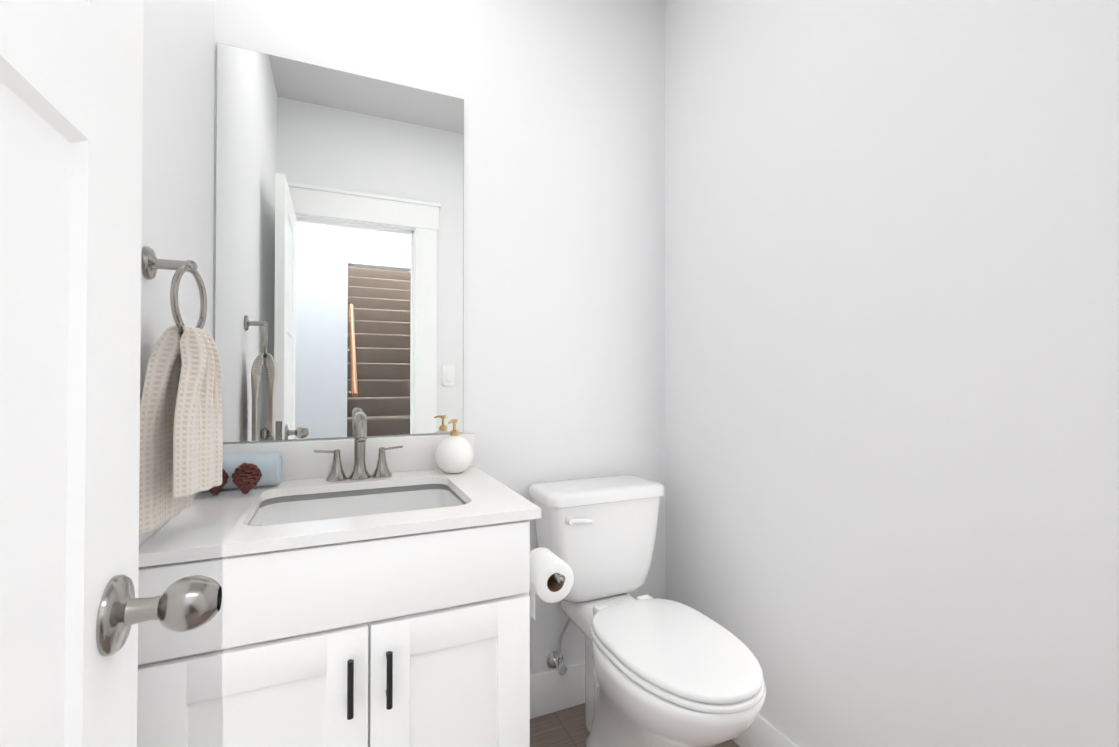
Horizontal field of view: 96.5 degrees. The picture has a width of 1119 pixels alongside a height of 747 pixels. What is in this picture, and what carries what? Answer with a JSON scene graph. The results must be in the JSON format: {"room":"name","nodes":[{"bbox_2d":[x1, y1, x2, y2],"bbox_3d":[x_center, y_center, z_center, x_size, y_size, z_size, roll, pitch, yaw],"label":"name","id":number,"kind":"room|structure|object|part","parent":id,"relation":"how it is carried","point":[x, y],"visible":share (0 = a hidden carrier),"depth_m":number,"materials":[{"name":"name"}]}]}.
{"room":"bathroom","nodes":[
{"label":"bathroom","id":0,"kind":"room"},
{"bbox_2d":[139,0,214,545],"bbox_3d":[-0.608,-0.182,0.536,0.100,2.550,1.560,0,-1,-24],"label":"wall","id":1,"kind":"structure","parent":0,"point":[178,128],"depth_m":0.98,"materials":[{"name":"white paint"}]},
{"bbox_2d":[139,246,222,533],"bbox_3d":[-0.635,0.018,0.841,0.100,0.453,0.172,0,-1,-24],"label":"towel ring","id":2,"kind":"object","parent":1,"relation":"attached to","point":[181,433],"visible":1,"depth_m":0.81,"materials":[{"name":"beige fabric"}]},
{"bbox_2d":[213,0,665,674],"bbox_3d":[-0.266,-0.171,1.597,1.590,2.550,0.100,0,-1,-24],"label":"wall","id":3,"kind":"structure","parent":0,"point":[563,338],"depth_m":1.64,"materials":[{"name":"white paint"}]},
{"bbox_2d":[215,43,463,442],"bbox_3d":[-0.584,-0.333,1.398,0.635,1.020,0.005,0,-1,-24],"label":"mirror","id":4,"kind":"object","parent":3,"relation":"attached to","point":[339,266],"visible":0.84,"depth_m":1.38,"materials":[{"name":"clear mirror"}]},
{"bbox_2d":[530,661,584,718],"bbox_3d":[0.049,1.038,1.662,0.673,0.135,0.015,0,-1,-24],"label":"baseboard","id":5,"kind":"structure","parent":3,"relation":"attached to","point":[552,690],"depth_m":1.63,"materials":[{"name":"white paint"}]},
{"bbox_2d":[530,703,738,746],"bbox_3d":[0.052,1.147,0.871,1.590,0.100,1.660,0,-1,-24],"label":"floor","id":6,"kind":"structure","parent":0,"point":[566,727],"depth_m":1.54,"materials":[{"name":"brown tile"}]},
{"bbox_2d":[137,412,540,746],"bbox_3d":[-0.452,0.599,1.129,0.671,1.002,0.582,0,-1,-24],"label":"bathroom vanity","id":7,"kind":"object","parent":6,"relation":"on","point":[375,591],"visible":0.94,"depth_m":0.91,"materials":[{"name":"paint"},{"name":"matte black metal"}]},
{"bbox_2d":[139,433,540,566],"bbox_3d":[-0.457,0.239,1.145,0.671,0.120,0.557,0,-1,-24],"label":"countertop","id":8,"kind":"structure","parent":7,"relation":"on","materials":[{"name":"stone"}]},
{"bbox_2d":[209,468,228,494],"bbox_3d":[-0.780,0.243,1.130,0.053,0.065,0.053,0,-1,-24],"label":"pinecone","id":9,"kind":"object","parent":8,"relation":"on","point":[215,490],"visible":0.23,"depth_m":1.13,"materials":[{"name":"brown plant"}]},
{"bbox_2d":[232,462,261,493],"bbox_3d":[-0.715,0.241,1.141,0.060,0.072,0.060,0,-1,-24],"label":"pinecone","id":10,"kind":"object","parent":8,"relation":"on","point":[246,476],"visible":1,"depth_m":1.13,"materials":[{"name":"brown plant"}]},
{"bbox_2d":[221,452,282,489],"bbox_3d":[-0.768,0.236,1.218,0.157,0.084,0.084,0,-1,-24],"label":"roll","id":11,"kind":"object","parent":8,"relation":"on","point":[269,465],"visible":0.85,"depth_m":1.20,"materials":[{"name":"fabric"}]},
{"bbox_2d":[248,484,465,525],"bbox_3d":[-0.444,0.368,1.132,0.446,0.138,0.358,0,-1,-24],"label":"sink","id":12,"kind":"object","parent":8,"relation":"in","point":[332,502],"depth_m":1.28,"materials":[{"name":"white ceramic"}]},
{"bbox_2d":[314,412,402,481],"bbox_3d":[-0.516,0.190,1.295,0.223,0.181,0.156,0,-1,-24],"label":"faucet","id":13,"kind":"object","parent":8,"relation":"on","point":[382,473],"depth_m":1.32,"materials":[{"name":"silver metal"}]},
{"bbox_2d":[435,419,472,472],"bbox_3d":[-0.300,0.205,1.425,0.108,0.151,0.108,0,-1,-24],"label":"soap dispenser","id":14,"kind":"object","parent":8,"relation":"on","point":[454,452],"visible":1,"depth_m":1.39,"materials":[{"name":"white ceramic"}]},
{"bbox_3d":[-0.335,0.543,0.882,0.074,0.097,0.033,0,-1,-24],"label":"handle","id":15,"kind":"part","parent":7,"relation":"part of","materials":[{"name":"black metal"}]},
{"bbox_2d":[529,548,573,619],"bbox_3d":[-0.048,0.476,1.154,0.120,0.121,0.210,0,-1,-24],"label":"toilet paper roll","id":16,"kind":"object","parent":7,"relation":"attached to","point":[551,577],"visible":0.75,"depth_m":1.10,"materials":[{"name":"white paper"}]},
{"bbox_3d":[-0.065,0.447,1.147,0.083,0.046,0.210,0,-1,-24],"label":"holder arm","id":17,"kind":"part","parent":16,"relation":"part of"},
{"bbox_2d":[529,474,765,746],"bbox_3d":[0.225,0.723,1.344,0.404,0.757,0.741,0,-1,-24],"label":"toilet","id":18,"kind":"object","parent":6,"relation":"on","point":[663,673],"visible":1,"depth_m":1.29,"materials":[{"name":"white ceramic"}]},
{"bbox_3d":[0.057,0.426,1.446,0.079,0.026,0.024,0,-1,-24],"label":"lever","id":19,"kind":"part","parent":18,"relation":"part of","materials":[{"name":"white ceramic"}]},
{"bbox_3d":[0.118,0.536,1.586,0.380,0.296,0.190,0,-1,-24],"label":"tank","id":20,"kind":"part","parent":18,"relation":"part of","materials":[{"name":"white ceramic"}]},
{"bbox_3d":[0.119,0.368,1.585,0.404,0.040,0.207,0,-1,-24],"label":"tank lid","id":21,"kind":"part","parent":18,"relation":"part of","materials":[{"name":"white ceramic"}]},
{"bbox_3d":[0.277,0.664,1.229,0.316,0.036,0.482,0,-1,-24],"label":"lid","id":22,"kind":"part","parent":18,"relation":"part of","materials":[{"name":"white plastic"}]},
{"bbox_3d":[0.281,0.676,1.218,0.322,0.015,0.464,0,-1,-24],"label":"seat","id":23,"kind":"part","parent":18,"relation":"part of","materials":[{"name":"white plastic"}]},
{"bbox_2d":[665,0,1118,746],"bbox_3d":[0.753,-0.175,1.143,0.100,2.550,1.560,0,-1,-24],"label":"wall","id":24,"kind":"structure","parent":0,"point":[891,296],"depth_m":1.07,"materials":[{"name":"white paint"}]},
{"bbox_2d":[732,714,799,746],"bbox_3d":[0.676,1.032,1.162,0.015,0.135,1.440,0,-1,-24],"label":"baseboard","id":25,"kind":"structure","parent":24,"relation":"attached to","point":[762,733],"depth_m":1.39,"materials":[{"name":"white paint"}]},
{"bbox_3d":[0.690,-0.184,0.327,0.680,2.550,0.120,0,-1,-24],"label":"wall","id":26,"kind":"structure","parent":0,"visible":0},
{"bbox_2d":[0,0,143,746],"bbox_3d":[-0.357,0.120,0.257,0.045,1.920,0.621,0,-1,-24],"label":"door","id":27,"kind":"structure","parent":26,"relation":"in","point":[71,98],"depth_m":0.42,"materials":[{"name":"white paint"}]},
{"bbox_2d":[96,574,221,655],"bbox_3d":[-0.434,0.234,0.483,0.177,0.072,0.072,0,-1,-24],"label":"door knob","id":28,"kind":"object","parent":27,"relation":"attached to","point":[188,603],"depth_m":0.49,"materials":[{"name":"silver metal"}]}
]}

